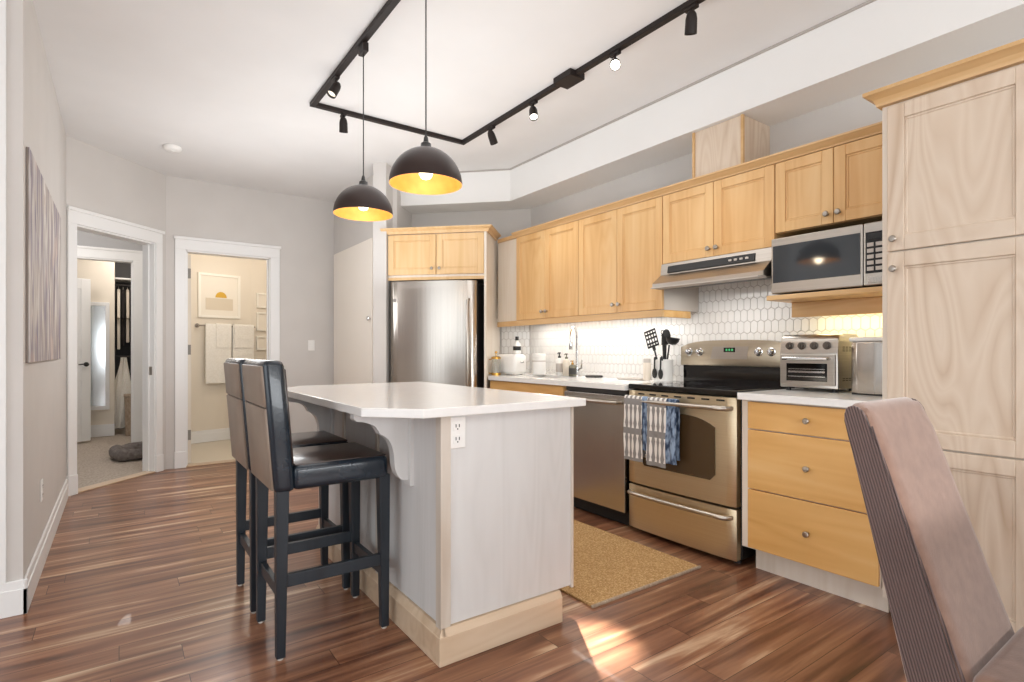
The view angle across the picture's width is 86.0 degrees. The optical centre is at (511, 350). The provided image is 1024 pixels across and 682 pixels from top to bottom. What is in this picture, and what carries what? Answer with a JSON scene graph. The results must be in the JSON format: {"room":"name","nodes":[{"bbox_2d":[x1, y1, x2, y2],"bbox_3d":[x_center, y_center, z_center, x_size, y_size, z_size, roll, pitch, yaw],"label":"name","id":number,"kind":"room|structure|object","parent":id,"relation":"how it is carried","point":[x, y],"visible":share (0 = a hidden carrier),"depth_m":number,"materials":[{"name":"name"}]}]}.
{"room":"kitchen","nodes":[
{"label":"kitchen","id":0,"kind":"room"},
{"bbox_2d":[6,0,65,581],"bbox_3d":[-2.871,-0.278,3.341,0.100,2.850,2.375,0,0,-36],"label":"wall","id":1,"kind":"structure","parent":0,"point":[35,391],"depth_m":2.44,"materials":[{"name":"beige paint"}]},
{"bbox_2d":[26,147,60,362],"bbox_3d":[-2.649,-0.433,3.129,0.012,0.970,1.628,0,0,-36],"label":"abstract painting","id":2,"kind":"object","parent":1,"relation":"attached to","point":[43,219],"visible":1,"depth_m":2.82,"materials":[{"name":"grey fabric"}]},
{"bbox_2d":[23,479,67,613],"bbox_3d":[-2.797,1.072,3.338,0.016,0.150,2.316,0,0,-36],"label":"baseboard","id":3,"kind":"structure","parent":1,"relation":"attached to","point":[36,566],"depth_m":2.94,"materials":[{"name":"white paint"}]},
{"bbox_2d":[77,259,114,424],"bbox_3d":[-6.301,-0.278,6.880,2.140,2.850,0.120,0,0,-36],"label":"wall","id":4,"kind":"structure","parent":0,"point":[101,274],"depth_m":7.39,"materials":[{"name":"beige paint"}]},
{"bbox_2d":[91,302,109,409],"bbox_3d":[-5.575,0.067,7.305,0.355,1.440,0.029,0,0,-36],"label":"wall mirror","id":5,"kind":"object","parent":4,"relation":"attached to","point":[100,311],"visible":0.5,"depth_m":7.35,"materials":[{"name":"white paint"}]},
{"bbox_2d":[91,424,114,436],"bbox_3d":[-6.261,1.067,6.824,2.140,0.160,0.016,0,0,-36],"label":"baseboard","id":6,"kind":"structure","parent":4,"relation":"attached to","point":[102,430],"depth_m":7.37,"materials":[{"name":"white paint"}]},
{"bbox_2d":[77,230,141,250],"bbox_3d":[-5.508,-0.278,6.192,2.630,2.850,0.120,0,0,-36],"label":"wall","id":7,"kind":"structure","parent":0,"point":[83,238],"depth_m":6.56,"materials":[{"name":"grey paint"}]},
{"bbox_2d":[77,278,90,441],"bbox_3d":[-5.435,0.112,6.584,0.096,2.030,0.720,0,0,22],"label":"door","id":8,"kind":"structure","parent":7,"relation":"in","point":[83,285],"depth_m":6.84,"materials":[{"name":"white paint"}]},
{"bbox_2d":[77,245,141,442],"bbox_3d":[-5.132,-0.042,6.439,1.394,2.378,0.162,0,0,-36],"label":"trim","id":9,"kind":"structure","parent":7,"relation":"attached to","point":[134,257],"depth_m":6.73,"materials":[{"name":"white paint"}]},
{"bbox_2d":[66,135,165,475],"bbox_3d":[-3.495,-0.278,4.838,0.120,2.850,1.003,0,0,9],"label":"wall","id":10,"kind":"structure","parent":0,"point":[100,181],"depth_m":4.74,"materials":[{"name":"beige paint"}]},
{"bbox_2d":[66,205,164,495],"bbox_3d":[-3.483,0.001,4.804,0.162,2.293,0.964,0,0,9],"label":"trim","id":11,"kind":"structure","parent":10,"relation":"attached to","point":[151,239],"depth_m":5.18,"materials":[{"name":"white paint"}]},
{"bbox_2d":[78,471,154,492],"bbox_3d":[-3.485,1.141,4.804,0.110,0.012,0.790,0,0,9],"label":"trim","id":12,"kind":"structure","parent":10,"relation":"attached to","point":[98,485],"depth_m":4.78,"materials":[{"name":"beige wood"}]},
{"bbox_2d":[115,262,130,428],"bbox_3d":[-5.536,-0.278,8.390,1.060,2.850,0.110,0,0,-36],"label":"wall","id":13,"kind":"structure","parent":0,"point":[122,270],"depth_m":8.14,"materials":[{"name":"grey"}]},
{"bbox_2d":[115,277,130,286],"bbox_3d":[-5.360,-0.980,8.144,0.856,0.106,0.485,0,0,-36],"label":"closet rod","id":14,"kind":"object","parent":13,"relation":"attached to","point":[120,280],"visible":0.34,"depth_m":7.89,"materials":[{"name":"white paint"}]},
{"bbox_2d":[117,286,119,348],"bbox_3d":[-5.637,-0.484,7.869,0.034,0.922,0.537,0,0,-36],"label":"shirt","id":15,"kind":"object","parent":14,"relation":"hanging from","point":[118,289],"visible":1,"depth_m":7.72,"materials":[{"name":"fabric"}]},
{"bbox_2d":[122,289,124,345],"bbox_3d":[-5.595,-0.509,7.899,0.034,0.872,0.537,0,0,-36],"label":"shirt","id":16,"kind":"object","parent":14,"relation":"hanging from","point":[123,290],"visible":1,"depth_m":7.75,"materials":[{"name":"fabric"}]},
{"bbox_2d":[126,287,128,342],"bbox_3d":[-5.553,-0.534,7.930,0.034,0.822,0.537,0,0,-36],"label":"shirt","id":17,"kind":"object","parent":14,"relation":"hanging from","point":[127,290],"visible":1,"depth_m":7.78,"materials":[{"name":"fabric"}]},
{"bbox_2d":[115,277,130,282],"bbox_3d":[-5.360,-1.023,8.144,0.850,0.020,0.485,0,0,-36],"label":"shelf","id":18,"kind":"object","parent":13,"relation":"attached to","point":[121,280],"depth_m":7.89,"materials":[{"name":"white paint"}]},
{"bbox_2d":[188,254,250,431],"bbox_3d":[-3.865,-0.278,7.009,0.120,2.850,1.020,0,0,39],"label":"wall","id":19,"kind":"structure","parent":0,"point":[209,409],"depth_m":6.95,"materials":[{"name":"beige paint"}]},
{"bbox_2d":[191,428,229,443],"bbox_3d":[-3.797,1.072,6.985,0.016,0.150,0.970,0,0,39],"label":"baseboard","id":20,"kind":"structure","parent":19,"relation":"attached to","point":[202,436],"depth_m":6.95,"materials":[{"name":"white paint"}]},
{"bbox_2d":[198,272,239,318],"bbox_3d":[-3.747,-0.703,7.035,0.027,0.560,0.514,0,0,39],"label":"framed print","id":21,"kind":"object","parent":19,"relation":"attached to","point":[218,294],"visible":1,"depth_m":7.03,"materials":[{"name":"white paper"}]},
{"bbox_3d":[-3.686,-0.318,7.075,0.714,0.051,0.262,0,0,-36],"label":"towel rail","id":22,"kind":"object","parent":19,"relation":"attached to","visible":0},
{"bbox_2d":[205,323,230,383],"bbox_3d":[-3.727,0.032,6.969,0.037,0.750,0.313,0,0,39],"label":"bath towel","id":23,"kind":"object","parent":22,"relation":"hanging from","point":[215,358],"visible":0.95,"depth_m":6.91,"materials":[{"name":"white fabric"}]},
{"bbox_2d":[215,323,231,347],"bbox_3d":[-3.692,-0.196,7.014,0.057,0.306,0.188,0,0,39],"label":"hand towel","id":24,"kind":"object","parent":22,"relation":"hanging from","point":[223,331],"visible":1,"depth_m":6.99,"materials":[{"name":"white fabric"}]},
{"bbox_2d":[232,324,253,358],"bbox_3d":[-3.530,0.032,7.208,0.037,0.750,0.275,0,0,39],"label":"bath towel","id":25,"kind":"object","parent":22,"relation":"hanging from","point":[245,353],"visible":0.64,"depth_m":7.17,"materials":[{"name":"white fabric"}]},
{"bbox_2d":[234,324,253,347],"bbox_3d":[-3.529,-0.196,7.211,0.057,0.306,0.249,0,0,39],"label":"hand towel","id":26,"kind":"object","parent":22,"relation":"hanging from","point":[243,333],"visible":1,"depth_m":7.19,"materials":[{"name":"white fabric"}]},
{"bbox_2d":[166,175,333,468],"bbox_3d":[-2.702,-0.278,5.861,1.686,2.850,0.120,0,0,-36],"label":"wall","id":27,"kind":"structure","parent":0,"point":[303,227],"depth_m":5.97,"materials":[{"name":"beige paint"}]},
{"bbox_2d":[188,255,190,462],"bbox_3d":[-3.468,0.080,5.825,0.047,2.105,0.729,0,0,-36],"label":"door","id":28,"kind":"structure","parent":27,"relation":"in","point":[189,256],"depth_m":5.54,"materials":[{"name":"beige paint"}]},
{"bbox_2d":[186,459,235,466],"bbox_3d":[-2.929,1.141,5.681,0.775,0.012,0.110,0,0,-36],"label":"trim","id":29,"kind":"structure","parent":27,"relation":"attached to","point":[232,460],"depth_m":5.57,"materials":[{"name":"beige wood"}]},
{"bbox_2d":[173,235,280,468],"bbox_3d":[-2.928,0.011,5.679,0.989,2.271,0.162,0,0,-36],"label":"trim","id":30,"kind":"structure","parent":27,"relation":"attached to","point":[184,245],"depth_m":5.47,"materials":[{"name":"white paint"}]},
{"bbox_2d":[251,259,265,359],"bbox_3d":[-3.187,-0.278,7.700,0.903,2.850,0.120,0,0,-40],"label":"wall","id":31,"kind":"structure","parent":0,"point":[258,267],"depth_m":7.41,"materials":[{"name":"beige paint"}]},
{"bbox_2d":[256,312,265,330],"bbox_3d":[-3.293,-0.398,7.513,0.380,0.250,0.027,0,0,-40],"label":"framed print","id":32,"kind":"object","parent":31,"relation":"attached to","point":[260,316],"visible":0.48,"depth_m":7.43,"materials":[{"name":"white paper"}]},
{"bbox_2d":[256,293,265,307],"bbox_3d":[-3.293,-0.683,7.513,0.380,0.200,0.027,0,0,-40],"label":"framed print","id":33,"kind":"object","parent":31,"relation":"attached to","point":[260,297],"visible":0.38,"depth_m":7.43,"materials":[{"name":"white paper"}]},
{"bbox_2d":[256,336,265,349],"bbox_3d":[-3.293,-0.108,7.513,0.380,0.190,0.027,0,0,-40],"label":"framed print","id":34,"kind":"object","parent":31,"relation":"attached to","point":[260,340],"visible":0.44,"depth_m":7.43,"materials":[{"name":"white paper"}]},
{"bbox_2d":[334,175,396,281],"bbox_3d":[-1.553,-0.278,5.698,0.120,2.850,1.480,0,0,-36],"label":"wall","id":35,"kind":"structure","parent":0,"point":[348,233],"depth_m":5.74,"materials":[{"name":"beige paint"}]},
{"bbox_2d":[334,238,372,384],"bbox_3d":[-1.683,0.004,5.731,0.051,2.185,1.155,0,0,-36],"label":"door","id":36,"kind":"structure","parent":35,"relation":"in","point":[353,266],"depth_m":5.65,"materials":[{"name":"white paint"}]},
{"bbox_2d":[373,162,411,382],"bbox_3d":[-1.140,-0.278,5.307,0.125,2.850,0.694,0,0,9],"label":"wall","id":37,"kind":"structure","parent":0,"point":[381,171],"depth_m":4.97,"materials":[{"name":"beige paint"}]},
{"bbox_2d":[33,0,867,201],"bbox_3d":[-1.952,-1.753,2.906,8.200,0.100,13.800,0,0,-36],"label":"ceiling","id":38,"kind":"structure","parent":0,"point":[232,84],"depth_m":3.36,"materials":[{"name":"paint"}]},
{"bbox_2d":[163,144,181,152],"bbox_3d":[-2.832,-1.683,4.577,0.136,0.040,0.136,0,0,-36],"label":"smoke detector","id":39,"kind":"object","parent":38,"relation":"attached to","point":[172,148],"visible":1,"depth_m":4.54,"materials":[{"name":"white plastic"}]},
{"bbox_2d":[310,0,704,144],"bbox_3d":[0.308,-1.683,2.474,1.263,0.040,4.068,0,0,-36],"label":"track rail","id":40,"kind":"object","parent":38,"relation":"attached to","point":[569,78],"visible":1,"depth_m":3.33,"materials":[{"name":"brown metal"}]},
{"bbox_2d":[327,75,340,98],"bbox_3d":[-1.087,-1.608,3.350,0.088,0.132,0.074,0,0,-36],"label":"track spotlight","id":41,"kind":"object","parent":40,"relation":"attached to","point":[332,92],"visible":1,"depth_m":3.34,"materials":[{"name":"brown metal"}]},
{"bbox_2d":[339,112,347,132],"bbox_3d":[-1.191,-1.609,3.886,0.063,0.132,0.079,0,0,-36],"label":"track spotlight","id":42,"kind":"object","parent":40,"relation":"attached to","point":[343,125],"visible":1,"depth_m":3.86,"materials":[{"name":"brown metal"}]},
{"bbox_2d":[333,41,392,220],"bbox_3d":[-0.812,-1.210,3.002,0.316,0.928,0.316,0,0,-36],"label":"pendant lamp","id":43,"kind":"object","parent":40,"relation":"hanging from","point":[362,201],"visible":1,"depth_m":2.95,"materials":[{"name":"brown metal"}]},
{"bbox_2d":[389,0,461,194],"bbox_3d":[-0.375,-1.200,2.392,0.316,0.950,0.316,0,0,-36],"label":"pendant lamp","id":44,"kind":"object","parent":40,"relation":"hanging from","point":[424,169],"visible":1,"depth_m":2.37,"materials":[{"name":"brown metal"}]},
{"bbox_2d":[487,125,497,144],"bbox_3d":[-0.145,-1.608,4.110,0.078,0.133,0.070,0,0,-36],"label":"track spotlight","id":45,"kind":"object","parent":40,"relation":"attached to","point":[492,138],"visible":1,"depth_m":4.09,"materials":[{"name":"brown metal"}]},
{"bbox_2d":[529,100,537,120],"bbox_3d":[0.144,-1.608,3.679,0.059,0.132,0.093,0,0,-5],"label":"track spotlight","id":46,"kind":"object","parent":40,"relation":"attached to","point":[533,113],"visible":1,"depth_m":3.67,"materials":[{"name":"brown metal"}]},
{"bbox_2d":[609,49,620,70],"bbox_3d":[0.577,-1.613,3.063,0.065,0.123,0.107,0,0,6],"label":"track spotlight","id":47,"kind":"object","parent":40,"relation":"attached to","point":[615,64],"visible":1,"depth_m":3.04,"materials":[{"name":"brown metal"}]},
{"bbox_2d":[684,2,698,35],"bbox_3d":[0.876,-1.608,2.677,0.071,0.132,0.079,0,0,-36],"label":"track spotlight","id":48,"kind":"object","parent":40,"relation":"attached to","point":[691,17],"visible":1,"depth_m":2.66,"materials":[{"name":"brown metal"}]},
{"bbox_2d":[0,428,906,681],"bbox_3d":[-1.976,1.197,2.767,8.000,0.100,13.600,0,0,-36],"label":"floor","id":49,"kind":"structure","parent":0,"point":[137,582],"depth_m":2.33,"materials":[{"name":"brown wood"}]},
{"bbox_2d":[109,442,141,461],"bbox_3d":[-4.009,1.085,5.992,0.640,0.147,0.535,0,0,-36],"label":"dog bed","id":50,"kind":"object","parent":49,"relation":"on","point":[129,451],"visible":0.44,"depth_m":5.73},
{"bbox_2d":[124,394,130,435],"bbox_3d":[-5.129,0.874,7.630,0.440,0.553,0.300,0,0,-36],"label":"laundry basket","id":51,"kind":"object","parent":49,"relation":"on","point":[127,397],"visible":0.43,"depth_m":7.42,"materials":[{"name":"beige wicker"}]},
{"bbox_2d":[224,358,349,612],"bbox_3d":[-1.087,0.591,2.652,0.497,1.112,0.408,0,0,-36],"label":"bar stool","id":52,"kind":"object","parent":49,"relation":"on","point":[236,400],"visible":0.56,"depth_m":2.62,"materials":[{"name":"black leather"}]},
{"bbox_2d":[242,359,389,660],"bbox_3d":[-0.819,0.591,2.285,0.497,1.112,0.408,0,0,-36],"label":"bar stool","id":53,"kind":"object","parent":49,"relation":"on","point":[281,468],"visible":1,"depth_m":2.16,"materials":[{"name":"black leather"}]},
{"bbox_2d":[288,397,573,667],"bbox_3d":[-0.525,0.693,2.744,0.877,0.908,1.544,0,0,-36],"label":"kitchen island","id":54,"kind":"object","parent":49,"relation":"on","point":[481,554],"visible":0.64,"depth_m":2.20,"materials":[{"name":"beige wood"}]},
{"bbox_2d":[287,382,585,418],"bbox_3d":[-0.528,0.222,2.763,0.938,0.033,1.610,0,0,-36],"label":"island countertop","id":55,"kind":"structure","parent":54,"relation":"on","point":[420,400],"depth_m":2.37,"materials":[{"name":"white stone"}]},
{"bbox_2d":[451,416,464,448],"bbox_3d":[-0.205,0.305,2.053,0.072,0.116,0.008,0,0,-36],"label":"electrical outlet","id":56,"kind":"object","parent":54,"relation":"attached to","point":[457,423],"visible":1,"depth_m":2.05,"materials":[{"name":"white plastic"}]},
{"bbox_2d":[391,280,483,387],"bbox_3d":[-0.665,0.263,5.131,0.800,1.768,0.697,0,0,9],"label":"refrigerator","id":57,"kind":"object","parent":49,"relation":"on","point":[437,327],"visible":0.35,"depth_m":4.85,"materials":[{"name":"grey metal"}]},
{"bbox_2d":[380,224,500,388],"bbox_3d":[-0.627,0.022,5.195,1.023,2.250,0.682,0,0,9],"label":"cabinet","id":58,"kind":"object","parent":49,"relation":"on","point":[459,252],"visible":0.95,"depth_m":4.91,"materials":[{"name":"brown wood"}]},
{"bbox_2d":[490,380,567,395],"bbox_3d":[0.228,0.701,4.749,0.670,0.892,1.375,0,0,-36],"label":"base cabinet","id":59,"kind":"object","parent":49,"relation":"on","point":[558,390],"visible":0.05,"depth_m":4.35,"materials":[{"name":"brown wood"}]},
{"bbox_2d":[488,373,654,389],"bbox_3d":[0.392,0.234,4.536,0.669,0.035,2.053,0,0,-36],"label":"countertop","id":60,"kind":"structure","parent":59,"relation":"on","point":[612,383],"depth_m":4.15,"materials":[{"name":"white stone"}]},
{"bbox_2d":[489,351,500,374],"bbox_3d":[-0.159,0.109,4.927,0.125,0.215,0.086,0,0,35],"label":"press","id":61,"kind":"object","parent":60,"relation":"on","point":[495,359],"visible":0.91,"depth_m":4.88,"materials":[{"name":"clear glass"}]},
{"bbox_2d":[497,354,525,374],"bbox_3d":[-0.002,0.121,4.996,0.280,0.192,0.160,0,0,44],"label":"toaster","id":62,"kind":"object","parent":60,"relation":"on","point":[514,364],"visible":0.9,"depth_m":4.91,"materials":[{"name":"white plastic"}]},
{"bbox_2d":[513,336,520,353],"bbox_3d":[0.048,0.039,5.251,0.077,0.355,0.077,0,0,-36],"label":"syrup bottle","id":63,"kind":"object","parent":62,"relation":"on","point":[516,346],"visible":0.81,"depth_m":5.22,"materials":[{"name":"white plastic"}]},
{"bbox_2d":[532,353,545,374],"bbox_3d":[0.245,0.119,4.991,0.122,0.194,0.122,0,0,-36],"label":"canister","id":64,"kind":"object","parent":60,"relation":"on","point":[538,360],"visible":1,"depth_m":4.94,"materials":[{"name":"white ceramic"}]},
{"bbox_2d":[556,352,562,375],"bbox_3d":[0.421,0.114,4.866,0.065,0.205,0.065,0,0,-17],"label":"soap bottle","id":65,"kind":"object","parent":60,"relation":"on","point":[559,362],"visible":0.95,"depth_m":4.84,"materials":[{"name":"white plastic"}]},
{"bbox_2d":[563,353,569,375],"bbox_3d":[0.477,0.119,4.804,0.064,0.195,0.064,0,0,-17],"label":"soap bottle","id":66,"kind":"object","parent":60,"relation":"on","point":[566,362],"visible":0.96,"depth_m":4.78,"materials":[{"name":"beige plastic"}]},
{"bbox_2d":[569,326,582,375],"bbox_3d":[0.546,0.004,4.645,0.091,0.426,0.218,0,0,20],"label":"kitchen faucet","id":67,"kind":"object","parent":60,"relation":"on","point":[573,327],"visible":0.89,"depth_m":4.68,"materials":[{"name":"silver metal"}]},
{"bbox_2d":[643,359,650,379],"bbox_3d":[0.998,0.136,4.058,0.056,0.161,0.056,0,0,-36],"label":"salt mill","id":68,"kind":"object","parent":60,"relation":"on","point":[646,362],"visible":0.99,"depth_m":4.04,"materials":[{"name":"beige ceramic"}]},
{"bbox_2d":[653,359,673,381],"bbox_3d":[1.076,0.138,3.913,0.144,0.158,0.144,0,0,-36],"label":"utensil crock","id":69,"kind":"object","parent":60,"relation":"on","point":[666,364],"visible":0.9,"depth_m":3.85,"materials":[{"name":"white ceramic"}]},
{"bbox_2d":[644,328,658,358],"bbox_3d":[1.016,0.019,3.960,0.019,0.370,0.159,0,0,-42],"label":"slotted turner","id":70,"kind":"object","parent":69,"relation":"in","point":[648,331],"visible":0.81,"depth_m":3.96,"materials":[{"name":"black plastic"}]},
{"bbox_2d":[662,329,670,358],"bbox_3d":[1.095,0.023,3.914,0.024,0.359,0.076,0,0,-36],"label":"serving spoon","id":71,"kind":"object","parent":69,"relation":"in","point":[667,334],"visible":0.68,"depth_m":3.91,"materials":[{"name":"black plastic"}]},
{"bbox_2d":[666,337,679,358],"bbox_3d":[1.135,0.052,3.882,0.096,0.303,0.101,0,0,-36],"label":"ladle","id":72,"kind":"object","parent":69,"relation":"in","point":[672,341],"visible":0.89,"depth_m":3.86,"materials":[{"name":"black plastic"}]},
{"bbox_2d":[564,386,632,526],"bbox_3d":[0.783,0.701,3.929,0.680,0.892,0.595,0,0,-36],"label":"dishwasher","id":73,"kind":"object","parent":49,"relation":"on","point":[601,470],"visible":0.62,"depth_m":3.70,"materials":[{"name":"silver metal"}]},
{"bbox_2d":[559,520,700,607],"bbox_3d":[0.221,1.141,3.313,0.786,0.012,1.575,0,0,-36],"label":"jute rug","id":74,"kind":"object","parent":49,"relation":"on","point":[608,567],"visible":0.42,"depth_m":2.89,"materials":[{"name":"beige wicker"}]},
{"bbox_2d":[627,340,794,563],"bbox_3d":[1.185,0.538,3.357,0.709,1.217,0.768,0,0,-36],"label":"electric range","id":75,"kind":"object","parent":49,"relation":"on","point":[695,502],"visible":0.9,"depth_m":3.14,"materials":[{"name":"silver metal"}]},
{"bbox_2d":[623,395,645,461],"bbox_3d":[0.754,0.473,3.383,0.046,0.398,0.150,0,0,-36],"label":"tea towel","id":76,"kind":"object","parent":75,"relation":"hanging from","point":[632,431],"visible":0.95,"depth_m":3.37,"materials":[{"name":"white fabric"}]},
{"bbox_2d":[642,396,647,453],"bbox_3d":[0.808,0.451,3.308,0.044,0.353,0.045,0,0,-36],"label":"tea towel","id":77,"kind":"object","parent":75,"relation":"hanging from","point":[644,398],"visible":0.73,"depth_m":3.30,"materials":[{"name":"blue fabric"}]},
{"bbox_2d":[646,397,667,467],"bbox_3d":[0.859,0.476,3.236,0.046,0.403,0.145,0,0,-36],"label":"tea towel","id":78,"kind":"object","parent":75,"relation":"hanging from","point":[656,414],"visible":0.91,"depth_m":3.23,"materials":[{"name":"white fabric"}]},
{"bbox_2d":[665,398,679,464],"bbox_3d":[0.921,0.461,3.150,0.045,0.373,0.075,0,0,-36],"label":"tea towel","id":79,"kind":"object","parent":75,"relation":"hanging from","point":[672,453],"visible":0.97,"depth_m":3.14,"materials":[{"name":"blue fabric"}]},
{"bbox_2d":[628,381,794,396],"bbox_3d":[1.205,0.225,3.372,0.590,0.032,0.768,0,0,-36],"label":"cooktop","id":80,"kind":"object","parent":75,"relation":"in","point":[675,388],"depth_m":3.26,"materials":[{"name":"black glass"}]},
{"bbox_2d":[742,400,889,612],"bbox_3d":[1.629,0.701,2.787,0.670,0.892,0.648,0,0,-36],"label":"base cabinet","id":81,"kind":"object","parent":49,"relation":"on","point":[805,519],"visible":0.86,"depth_m":2.60,"materials":[{"name":"brown wood"}]},
{"bbox_2d":[737,388,881,407],"bbox_3d":[1.636,0.234,2.794,0.669,0.035,0.650,0,0,-36],"label":"countertop","id":82,"kind":"structure","parent":81,"relation":"on","point":[810,396],"depth_m":2.68,"materials":[{"name":"white stone"}]},
{"bbox_2d":[780,334,857,392],"bbox_3d":[1.674,0.063,3.009,0.308,0.307,0.304,0,0,-36],"label":"toaster oven","id":83,"kind":"object","parent":82,"relation":"on","point":[820,361],"visible":0.86,"depth_m":2.91,"materials":[{"name":"silver metal"}]},
{"bbox_2d":[849,337,881,395],"bbox_3d":[1.862,0.074,2.732,0.283,0.285,0.233,0,0,-36],"label":"bin","id":84,"kind":"object","parent":82,"relation":"on","point":[866,352],"visible":0.41,"depth_m":2.68,"materials":[{"name":"silver metal"}]},
{"bbox_2d":[844,397,1023,681],"bbox_3d":[1.287,0.643,1.308,0.435,1.007,0.753,0,0,-36],"label":"dining chair","id":85,"kind":"object","parent":49,"relation":"on","point":[951,622],"visible":1,"depth_m":1.41,"materials":[{"name":"brown fabric"}]},
{"bbox_2d":[862,38,1023,632],"bbox_3d":[1.951,0.021,2.340,0.700,2.252,0.551,0,0,-36],"label":"pantry cabinet","id":86,"kind":"object","parent":49,"relation":"on","point":[953,133],"visible":0.66,"depth_m":2.11,"materials":[{"name":"brown wood"}]},
{"bbox_2d":[412,209,530,353],"bbox_3d":[-0.535,-0.278,5.598,1.485,2.850,0.120,0,0,9],"label":"wall","id":87,"kind":"structure","parent":0,"point":[506,222],"depth_m":5.49,"materials":[{"name":"beige paint"}]},
{"bbox_2d":[502,325,529,372],"bbox_3d":[0.035,-0.028,5.438,0.280,0.490,0.008,0,0,9],"label":"backsplash","id":88,"kind":"structure","parent":87,"relation":"attached to","point":[509,334],"depth_m":5.43,"materials":[{"name":"grey tile"}]},
{"bbox_2d":[531,94,881,389],"bbox_3d":[2.473,-0.278,2.319,0.120,2.850,7.700,0,0,-36],"label":"wall","id":89,"kind":"structure","parent":0,"point":[855,112],"depth_m":3.92,"materials":[{"name":"beige paint"}]},
{"bbox_2d":[516,220,578,320],"bbox_3d":[0.421,-0.647,4.710,0.419,0.748,0.818,0,0,-36],"label":"upper cabinet","id":90,"kind":"object","parent":89,"relation":"attached to","point":[547,261],"visible":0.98,"depth_m":4.57,"materials":[{"name":"brown wood"}]},
{"bbox_2d":[498,235,517,321],"bbox_3d":[-0.048,-0.662,5.083,0.040,0.778,0.330,0,0,-36],"label":"filler panel","id":91,"kind":"object","parent":90,"relation":"attached to","point":[506,246],"visible":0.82,"depth_m":5.07,"materials":[{"name":"brown wood"}]},
{"bbox_2d":[579,196,698,315],"bbox_3d":[0.897,-0.647,4.043,0.419,0.748,0.812,0,0,-36],"label":"upper cabinet","id":92,"kind":"object","parent":89,"relation":"attached to","point":[621,249],"visible":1,"depth_m":3.88,"materials":[{"name":"beige wood"}]},
{"bbox_2d":[497,310,690,326],"bbox_3d":[0.542,-0.248,4.484,0.307,0.046,1.949,0,0,-36],"label":"rail","id":93,"kind":"object","parent":92,"relation":"attached to","point":[653,313],"visible":1,"depth_m":4.05,"materials":[{"name":"brown wood"}]},
{"bbox_2d":[460,0,875,172],"bbox_3d":[1.885,-1.697,2.396,0.697,0.012,8.282,0,0,-41],"label":"trim","id":94,"kind":"structure","parent":89,"relation":"attached to","point":[868,1],"depth_m":3.41,"materials":[{"name":"grey paint"}]},
{"bbox_2d":[530,279,881,389],"bbox_3d":[1.142,-0.193,4.072,0.008,0.820,3.300,0,0,-36],"label":"backsplash","id":95,"kind":"structure","parent":89,"relation":"attached to","point":[740,310],"depth_m":3.89,"materials":[{"name":"grey tile"}]},
{"bbox_2d":[663,164,786,263],"bbox_3d":[1.355,-0.794,3.402,0.419,0.453,0.756,0,0,-36],"label":"upper cabinet","id":96,"kind":"object","parent":89,"relation":"attached to","point":[733,214],"visible":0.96,"depth_m":3.25,"materials":[{"name":"brown wood"}]},
{"bbox_2d":[651,247,771,289],"bbox_3d":[1.311,-0.481,3.370,0.520,0.167,0.750,0,0,-36],"label":"range hood","id":97,"kind":"object","parent":96,"relation":"attached to","point":[753,265],"visible":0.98,"depth_m":3.21,"materials":[{"name":"silver metal"}]},
{"bbox_2d":[692,114,769,177],"bbox_3d":[1.385,-1.233,3.474,0.305,0.336,0.355,0,0,-36],"label":"duct cover","id":98,"kind":"object","parent":96,"relation":"on","point":[740,139],"visible":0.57,"depth_m":3.36,"materials":[{"name":"brown wood"}]},
{"bbox_2d":[767,286,881,317],"bbox_3d":[1.734,-0.242,2.841,0.454,0.109,0.614,0,0,-36],"label":"shelf","id":99,"kind":"object","parent":89,"relation":"attached to","point":[868,300],"visible":0.58,"depth_m":2.83,"materials":[{"name":"brown wood"}]},
{"bbox_2d":[772,221,881,294],"bbox_3d":[1.724,-0.447,2.819,0.418,0.300,0.585,0,0,-36],"label":"microwave","id":100,"kind":"object","parent":99,"relation":"on","point":[850,257],"visible":0.52,"depth_m":2.70,"materials":[{"name":"grey metal"}]},
{"bbox_2d":[775,134,881,236],"bbox_3d":[1.751,-0.830,2.847,0.419,0.383,0.600,0,0,-36],"label":"upper cabinet","id":101,"kind":"object","parent":89,"relation":"attached to","point":[840,186],"visible":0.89,"depth_m":2.76,"materials":[{"name":"brown wood"}]},
{"bbox_2d":[511,121,881,237],"bbox_3d":[0.916,-1.043,3.743,0.102,0.042,3.032,0,0,-36],"label":"crown molding","id":102,"kind":"structure","parent":101,"relation":"on","point":[874,129],"depth_m":3.21,"materials":[{"name":"brown wood"}]},
{"bbox_2d":[401,0,1023,213],"bbox_3d":[1.698,-1.552,2.361,1.090,0.299,8.468,0,0,-36],"label":"soffit","id":103,"kind":"structure","parent":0,"point":[880,43],"depth_m":3.11,"materials":[{"name":"paint"}]},
{"bbox_3d":[-5.700,-0.278,7.794,0.100,2.850,0.669,0,0,-36],"label":"wall","id":104,"kind":"structure","parent":0,"visible":0},
{"bbox_2d":[115,357,130,428],"bbox_3d":[-5.429,0.581,7.636,0.234,0.986,0.101,0,0,-36],"label":"bathrobe","id":105,"kind":"object","parent":104,"relation":"hanging from","point":[122,380],"visible":0.8,"depth_m":7.64,"materials":[{"name":"white fabric"}]},
{"bbox_3d":[-3.697,-0.278,1.354,3.556,2.850,0.100,0,0,-36],"label":"wall","id":106,"kind":"structure","parent":0,"visible":0},
{"bbox_2d":[0,0,5,583],"bbox_3d":[-2.995,-0.353,1.785,2.000,2.700,0.014,0,0,-36],"label":"trim","id":107,"kind":"structure","parent":106,"relation":"attached to","point":[2,2],"depth_m":2.35,"materials":[{"name":"white paint"}]},
{"bbox_2d":[0,578,27,618],"bbox_3d":[-2.965,1.072,1.805,2.071,0.150,0.016,0,0,-36],"label":"baseboard","id":108,"kind":"structure","parent":106,"relation":"attached to","point":[11,592],"depth_m":2.37,"materials":[{"name":"white paint"}]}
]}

